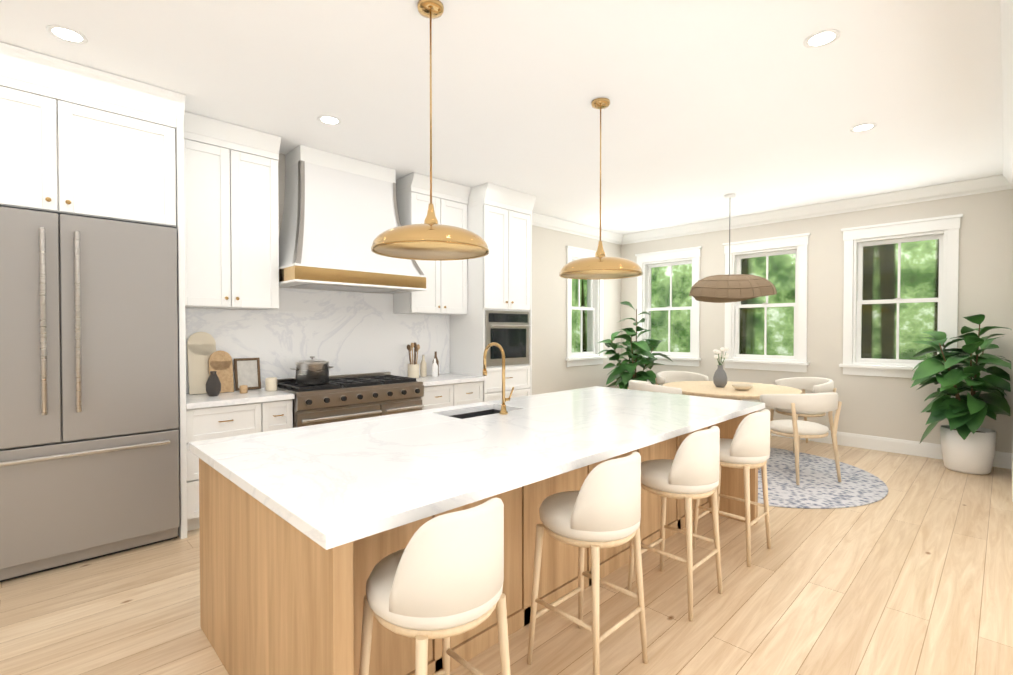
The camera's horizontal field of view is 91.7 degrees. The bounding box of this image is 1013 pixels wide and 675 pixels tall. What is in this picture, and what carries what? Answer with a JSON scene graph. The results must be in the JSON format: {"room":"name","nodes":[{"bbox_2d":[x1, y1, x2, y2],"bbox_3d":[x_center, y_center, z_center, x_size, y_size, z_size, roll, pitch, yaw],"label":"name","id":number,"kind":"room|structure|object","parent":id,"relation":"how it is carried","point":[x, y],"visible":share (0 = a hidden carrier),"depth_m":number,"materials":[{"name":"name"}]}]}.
{"room":"kitchen","nodes":[
{"label":"kitchen","id":0,"kind":"room"},
{"bbox_2d":[204,153,620,394],"bbox_3d":[-1.619,-0.155,5.049,9.820,3.040,0.220,-1,1,-45],"label":"wall","id":1,"kind":"structure","parent":0,"point":[552,371],"depth_m":7.20,"materials":[{"name":"beige paint"}]},
{"bbox_2d":[183,128,278,309],"bbox_3d":[-2.286,-0.885,3.980,0.735,1.290,0.347,-1,1,-45],"label":"upper cabinet","id":2,"kind":"object","parent":1,"relation":"attached to","point":[231,218],"depth_m":3.86,"materials":[{"name":"white wood"}]},
{"bbox_2d":[279,145,426,293],"bbox_3d":[-1.457,-1.060,4.586,1.278,1.211,0.642,-1,1,-45],"label":"range hood","id":3,"kind":"object","parent":1,"relation":"attached to","point":[340,213],"visible":0.94,"depth_m":4.40,"materials":[{"name":"paint"}]},
{"bbox_2d":[393,184,467,314],"bbox_3d":[-0.828,-0.906,5.414,0.755,1.290,0.347,-1,1,-45],"label":"upper cabinet","id":4,"kind":"object","parent":1,"relation":"attached to","point":[446,281],"depth_m":5.26,"materials":[{"name":"white wood"}]},
{"bbox_2d":[532,212,623,243],"bbox_3d":[0.912,-1.636,7.283,2.812,0.140,0.110,-1,1,-45],"label":"crown molding","id":5,"kind":"structure","parent":1,"relation":"attached to","point":[539,220],"depth_m":7.38,"materials":[{"name":"white paint"}]},
{"bbox_2d":[565,246,606,366],"bbox_3d":[1.184,-0.469,7.742,0.990,1.810,0.285,-1,1,-45],"label":"window","id":6,"kind":"structure","parent":1,"relation":"in","point":[594,308],"depth_m":7.82,"materials":[{"name":"white paint"}]},
{"bbox_2d":[0,0,1002,234],"bbox_3d":[0.746,-1.692,2.779,10.040,0.100,6.740,-1,1,-45],"label":"ceiling","id":7,"kind":"structure","parent":0,"point":[755,106],"depth_m":3.23,"materials":[{"name":"white paint"}]},
{"bbox_2d":[46,25,87,43],"bbox_3d":[-2.373,-1.637,2.657,0.170,0.003,0.170,-1,1,-45],"label":"recessed light","id":8,"kind":"object","parent":7,"relation":"in","point":[66,34],"visible":1,"depth_m":2.65,"materials":[{"name":"white paint"}]},
{"bbox_2d":[318,115,340,124],"bbox_3d":[-1.347,-1.653,3.737,0.170,0.003,0.170,-1,1,-45],"label":"recessed light","id":9,"kind":"object","parent":7,"relation":"in","point":[328,119],"visible":1,"depth_m":3.74,"materials":[{"name":"white paint"}]},
{"bbox_2d":[371,0,488,260],"bbox_3d":[-0.374,-1.028,2.430,0.576,1.211,0.576,-1,1,-45],"label":"brass pendant light","id":10,"kind":"object","parent":7,"relation":"hanging from","point":[430,239],"visible":1,"depth_m":2.35,"materials":[{"name":"gold metal"}]},
{"bbox_2d":[559,98,642,279],"bbox_3d":[0.659,-1.043,3.447,0.576,1.211,0.576,-1,1,-45],"label":"brass pendant light","id":11,"kind":"object","parent":7,"relation":"hanging from","point":[600,265],"visible":1,"depth_m":3.32,"materials":[{"name":"gold metal"}]},
{"bbox_2d":[689,194,776,302],"bbox_3d":[2.654,-1.059,5.811,0.876,1.249,0.963,-1,1,-45],"label":"rattan pendant light","id":12,"kind":"object","parent":7,"relation":"hanging from","point":[726,288],"visible":1,"depth_m":5.55,"materials":[{"name":"brown wicker"}]},
{"bbox_2d":[803,29,839,47],"bbox_3d":[1.728,-1.638,2.695,0.170,0.003,0.170,-1,1,-45],"label":"recessed light","id":13,"kind":"object","parent":7,"relation":"in","point":[821,38],"visible":1,"depth_m":2.69,"materials":[{"name":"white paint"}]},
{"bbox_2d":[850,123,876,131],"bbox_3d":[2.812,-1.655,3.874,0.170,0.003,0.170,-1,1,-45],"label":"recessed light","id":14,"kind":"object","parent":7,"relation":"in","point":[863,127],"visible":1,"depth_m":3.87,"materials":[{"name":"white paint"}]},
{"bbox_2d":[0,436,1012,674],"bbox_3d":[0.746,1.448,2.826,10.040,0.100,6.740,-1,1,-45],"label":"floor","id":15,"kind":"structure","parent":0,"point":[910,572],"depth_m":2.59,"materials":[{"name":"brown wood"}]},
{"bbox_2d":[0,207,179,581],"bbox_3d":[-2.865,0.328,3.142,1.180,2.130,0.755,-1,1,-45],"label":"fridge","id":16,"kind":"object","parent":15,"relation":"on","point":[89,441],"visible":1,"depth_m":2.99,"materials":[{"name":"grey metal"}]},
{"bbox_2d":[0,42,186,538],"bbox_3d":[-2.881,-0.125,3.156,1.285,3.037,0.701,-1,1,-45],"label":"cabinet surround","id":17,"kind":"object","parent":15,"relation":"on","point":[80,140],"visible":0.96,"depth_m":3.06,"materials":[{"name":"white wood"}]},
{"bbox_2d":[186,400,272,530],"bbox_3d":[-2.255,0.938,3.855,0.567,0.890,0.607,-1,1,-45],"label":"base cabinet","id":18,"kind":"object","parent":15,"relation":"on","point":[234,419],"depth_m":3.56,"materials":[{"name":"wood"}]},
{"bbox_2d":[186,388,294,407],"bbox_3d":[-2.182,0.472,3.898,0.740,0.040,0.637,-1,1,-45],"label":"countertop","id":19,"kind":"structure","parent":18,"relation":"on","point":[253,396],"depth_m":3.75,"materials":[{"name":"white stone"}]},
{"bbox_2d":[187,332,233,394],"bbox_3d":[-2.400,0.202,3.984,0.305,0.496,0.135,-1,1,-45],"label":"boards","id":20,"kind":"object","parent":19,"relation":"on","point":[204,357],"visible":0.9,"depth_m":3.96,"materials":[{"name":"beige wood"}]},
{"bbox_2d":[206,371,220,395],"bbox_3d":[-2.272,0.358,3.810,0.104,0.190,0.104,-1,1,-45],"label":"decorative vase","id":21,"kind":"object","parent":19,"relation":"on","point":[213,385],"visible":1,"depth_m":3.78,"materials":[{"name":"ceramic"}]},
{"bbox_2d":[239,385,247,393],"bbox_3d":[-2.130,0.418,3.979,0.059,0.065,0.059,1,1,33],"label":"decorative jar","id":22,"kind":"object","parent":19,"relation":"on","point":[243,388],"depth_m":3.96,"materials":[{"name":"beige ceramic"}]},
{"bbox_2d":[234,358,260,390],"bbox_3d":[-2.219,0.312,4.211,0.200,0.270,0.057,-1,1,-45],"label":"picture frame","id":23,"kind":"object","parent":19,"relation":"on","point":[246,371],"visible":1,"depth_m":4.21,"materials":[{"name":"brown wood"}]},
{"bbox_2d":[265,377,276,390],"bbox_3d":[-1.977,0.393,4.130,0.089,0.110,0.089,1,1,36],"label":"decorative jar","id":24,"kind":"object","parent":19,"relation":"on","point":[270,383],"depth_m":4.09,"materials":[{"name":"beige ceramic"}]},
{"bbox_2d":[273,400,292,430],"bbox_3d":[-2.014,0.934,4.092,0.237,0.890,0.607,-1,1,-45],"label":"base cabinet","id":25,"kind":"object","parent":15,"relation":"on","point":[282,409],"depth_m":3.90,"materials":[{"name":"wood"}]},
{"bbox_2d":[277,372,423,427],"bbox_3d":[-1.447,0.873,4.561,1.214,1.000,0.691,-1,1,-45],"label":"range","id":26,"kind":"object","parent":15,"relation":"on","point":[338,398],"visible":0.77,"depth_m":4.32,"materials":[{"name":"silver metal"}]},
{"bbox_2d":[290,356,332,384],"bbox_3d":[-1.696,0.282,4.292,0.347,0.237,0.280,-1,1,-45],"label":"stock pot","id":27,"kind":"object","parent":26,"relation":"on","point":[311,371],"visible":0.98,"depth_m":4.18,"materials":[{"name":"silver metal"}]},
{"bbox_2d":[359,498,510,674],"bbox_3d":[-0.223,0.950,1.550,0.423,0.936,0.432,-1,1,-45],"label":"stool","id":28,"kind":"object","parent":15,"relation":"on","point":[440,577],"visible":1,"depth_m":1.36,"materials":[{"name":"beige fabric"}]},
{"bbox_2d":[421,384,460,409],"bbox_3d":[-0.883,0.918,5.204,0.474,0.890,0.607,-1,1,-45],"label":"base cabinet","id":29,"kind":"object","parent":15,"relation":"on","point":[441,395],"depth_m":5.00,"materials":[{"name":"wood"}]},
{"bbox_2d":[403,372,484,387],"bbox_3d":[-0.750,0.452,5.308,0.820,0.040,0.637,-1,1,-45],"label":"countertop","id":30,"kind":"structure","parent":29,"relation":"on","point":[443,377],"depth_m":5.19,"materials":[{"name":"white stone"}]},
{"bbox_2d":[407,342,419,378],"bbox_3d":[-0.989,0.242,5.211,0.136,0.380,0.143,-1,1,-45],"label":"utensils","id":31,"kind":"object","parent":30,"relation":"on","point":[413,370],"visible":0.92,"depth_m":5.17,"materials":[{"name":"beige ceramic"}]},
{"bbox_2d":[420,355,426,376],"bbox_3d":[-0.909,0.310,5.375,0.067,0.240,0.067,1,1,33],"label":"decorative bottle","id":32,"kind":"object","parent":30,"relation":"on","point":[423,369],"depth_m":5.35,"materials":[{"name":"beige ceramic"}]},
{"bbox_2d":[432,357,438,376],"bbox_3d":[-0.782,0.330,5.360,0.067,0.200,0.067,1,1,33],"label":"decorative bottle","id":33,"kind":"object","parent":30,"relation":"on","point":[435,369],"depth_m":5.34,"materials":[{"name":"beige ceramic"}]},
{"bbox_2d":[461,380,484,404],"bbox_3d":[-0.637,0.915,5.447,0.474,0.890,0.607,-1,1,-45],"label":"base cabinet","id":34,"kind":"object","parent":15,"relation":"on","point":[470,393],"depth_m":5.29,"materials":[{"name":"wood"}]},
{"bbox_2d":[199,406,757,674],"bbox_3d":[0.193,0.965,3.024,3.300,0.860,1.448,-1,1,-45],"label":"kitchen island","id":35,"kind":"object","parent":15,"relation":"on","point":[273,602],"depth_m":1.96,"materials":[{"name":"brown wood"}]},
{"bbox_2d":[213,390,764,549],"bbox_3d":[0.352,0.518,2.856,3.370,0.040,1.065,-1,1,-45],"label":"island countertop","id":36,"kind":"structure","parent":35,"relation":"on","point":[336,492],"depth_m":2.07,"materials":[{"name":"white stone"}]},
{"bbox_2d":[483,342,513,414],"bbox_3d":[-0.060,0.261,3.228,0.093,0.460,0.230,-1,1,-45],"label":"faucet","id":37,"kind":"object","parent":36,"relation":"on","point":[503,411],"visible":1,"depth_m":3.15,"materials":[{"name":"gold metal"}]},
{"bbox_2d":[450,183,535,401],"bbox_3d":[-0.162,-0.165,5.846,0.775,3.037,0.682,-1,1,-45],"label":"tall cabinet","id":38,"kind":"object","parent":15,"relation":"on","point":[499,284],"visible":0.5,"depth_m":5.58,"materials":[{"name":"white wood"}]},
{"bbox_2d":[527,452,647,674],"bbox_3d":[0.355,0.942,2.118,0.423,0.936,0.432,-1,1,-45],"label":"stool","id":39,"kind":"object","parent":15,"relation":"on","point":[601,508],"visible":1,"depth_m":1.94,"materials":[{"name":"beige fabric"}]},
{"bbox_2d":[598,301,671,388],"bbox_3d":[1.851,0.400,7.224,1.054,1.866,0.969,-1,1,-45],"label":"potted plant","id":40,"kind":"object","parent":15,"relation":"on","point":[633,352],"visible":0.77,"depth_m":7.15,"materials":[{"name":"green plant"}]},
{"bbox_2d":[627,426,722,620],"bbox_3d":[0.925,0.933,2.679,0.423,0.936,0.432,-1,1,-45],"label":"stool","id":41,"kind":"object","parent":15,"relation":"on","point":[689,472],"visible":0.94,"depth_m":2.49,"materials":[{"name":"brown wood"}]},
{"bbox_2d":[692,409,770,566],"bbox_3d":[1.488,0.925,3.233,0.423,0.936,0.432,-1,1,-45],"label":"stool","id":42,"kind":"object","parent":15,"relation":"on","point":[746,448],"visible":0.85,"depth_m":3.04,"materials":[{"name":"white fabric"}]},
{"bbox_2d":[758,448,887,508],"bbox_3d":[2.518,1.358,5.087,2.268,0.012,2.268,-1,1,-45],"label":"rug","id":43,"kind":"object","parent":15,"relation":"on","point":[820,486],"visible":0.5,"depth_m":4.54,"materials":[{"name":"grey carpet"}]},
{"bbox_2d":[628,380,681,394],"bbox_3d":[1.729,0.919,5.649,0.705,0.844,0.701,-1,1,-45],"label":"chair","id":44,"kind":"object","parent":43,"relation":"on","point":[640,385],"visible":0.33,"depth_m":5.36,"materials":[{"name":"beige fabric"}]},
{"bbox_2d":[655,371,707,384],"bbox_3d":[2.409,0.903,6.757,0.702,0.844,0.701,-1,1,-45],"label":"chair","id":45,"kind":"object","parent":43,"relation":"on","point":[664,377],"visible":0.5,"depth_m":6.97,"materials":[{"name":"beige fabric"}]},
{"bbox_2d":[663,381,801,399],"bbox_3d":[2.644,0.965,5.851,1.500,0.743,1.500,-1,1,-45],"label":"dining table","id":46,"kind":"object","parent":43,"relation":"on","point":[712,390],"visible":0.38,"depth_m":5.54,"materials":[{"name":"brown wood"}]},
{"bbox_2d":[713,347,728,387],"bbox_3d":[2.560,0.353,5.859,0.209,0.479,0.183,-1,1,-45],"label":"vase","id":47,"kind":"object","parent":46,"relation":"on","point":[720,378],"visible":1,"depth_m":5.82,"materials":[{"name":"grey ceramic"}]},
{"bbox_2d":[732,383,752,390],"bbox_3d":[2.670,0.564,5.562,0.230,0.065,0.230,-1,1,-45],"label":"bowl","id":48,"kind":"object","parent":46,"relation":"on","point":[741,387],"visible":1,"depth_m":5.51,"materials":[{"name":"beige ceramic"}]},
{"bbox_2d":[758,392,841,484],"bbox_3d":[2.853,0.931,4.813,0.700,0.844,0.707,-1,1,-45],"label":"chair","id":49,"kind":"object","parent":43,"relation":"on","point":[795,428],"visible":0.94,"depth_m":4.59,"materials":[{"name":"white fabric"}]},
{"bbox_2d":[770,377,836,452],"bbox_3d":[3.576,0.914,5.956,0.714,0.844,0.710,-1,1,-45],"label":"chair","id":50,"kind":"object","parent":43,"relation":"on","point":[818,385],"visible":0.58,"depth_m":5.97,"materials":[{"name":"white fabric"}]},
{"bbox_2d":[910,314,1011,474],"bbox_3d":[4.608,0.566,5.027,0.797,1.599,0.769,-1,1,-45],"label":"fiddle-leaf fig plant","id":51,"kind":"object","parent":15,"relation":"on","point":[968,444],"visible":1,"depth_m":4.93,"materials":[{"name":"green plant"}]},
{"bbox_2d":[621,189,1012,452],"bbox_3d":[3.685,-0.181,6.816,0.220,3.040,5.140,-1,1,-45],"label":"wall","id":52,"kind":"structure","parent":0,"point":[887,407],"depth_m":6.00,"materials":[{"name":"beige paint"}]},
{"bbox_2d":[635,246,701,366],"bbox_3d":[2.602,-0.471,7.851,0.285,1.810,1.110,-1,1,-45],"label":"window","id":53,"kind":"structure","parent":52,"relation":"in","point":[644,292],"depth_m":7.82,"materials":[{"name":"white paint"}]},
{"bbox_2d":[722,233,809,371],"bbox_3d":[3.605,-0.456,6.832,0.285,1.810,1.110,-1,1,-45],"label":"window","id":54,"kind":"structure","parent":52,"relation":"in","point":[797,362],"depth_m":6.75,"materials":[{"name":"white paint"}]},
{"bbox_2d":[620,175,999,244],"bbox_3d":[3.518,-1.628,6.726,0.110,0.140,4.560,-1,1,-45],"label":"crown molding","id":55,"kind":"structure","parent":52,"relation":"attached to","point":[986,184],"depth_m":6.13,"materials":[{"name":"white paint"}]},
{"bbox_2d":[771,430,1009,468],"bbox_3d":[3.598,1.257,6.752,0.018,0.165,4.696,-1,1,-45],"label":"baseboard","id":56,"kind":"structure","parent":52,"relation":"attached to","point":[934,450],"depth_m":5.77,"materials":[{"name":"white paint"}]},
{"bbox_2d":[839,214,962,377],"bbox_3d":[4.622,-0.441,5.799,0.285,1.810,1.110,-1,1,-45],"label":"window","id":57,"kind":"structure","parent":52,"relation":"in","point":[947,236],"depth_m":5.79,"materials":[{"name":"white paint"}]},
{"bbox_2d":[1000,0,1012,190],"bbox_3d":[1.793,-1.554,1.717,9.596,0.140,0.110,-1,1,-45],"label":"crown molding","id":58,"kind":"structure","parent":52,"relation":"attached to","point":[1004,181],"depth_m":3.17,"materials":[{"name":"white paint"}]},
{"bbox_2d":[1010,453,1012,474],"bbox_3d":[4.773,1.288,4.627,1.228,0.165,0.018,-1,1,-45],"label":"baseboard","id":59,"kind":"structure","parent":52,"relation":"attached to","point":[1011,454],"depth_m":5.01,"materials":[{"name":"white paint"}]},
{"bbox_3d":[2.393,-0.095,0.972,9.820,3.040,1.820,-1,1,-45],"label":"wall","id":60,"kind":"structure","parent":0,"visible":0},
{"bbox_2d":[1012,472,1012,501],"bbox_3d":[1.561,0.141,1.279,8.020,2.560,0.264,-1,1,-45],"label":"door frame","id":61,"kind":"structure","parent":60,"relation":"attached to","point":[1012,486],"depth_m":4.12,"materials":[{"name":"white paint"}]},
{"label":"outside","id":62,"kind":"structure","parent":0,"visible":0},
{"bbox_2d":[572,239,938,359],"bbox_3d":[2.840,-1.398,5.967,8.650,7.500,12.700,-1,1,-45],"label":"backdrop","id":63,"kind":"structure","parent":62,"point":[882,310],"depth_m":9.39,"materials":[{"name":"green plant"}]}
]}

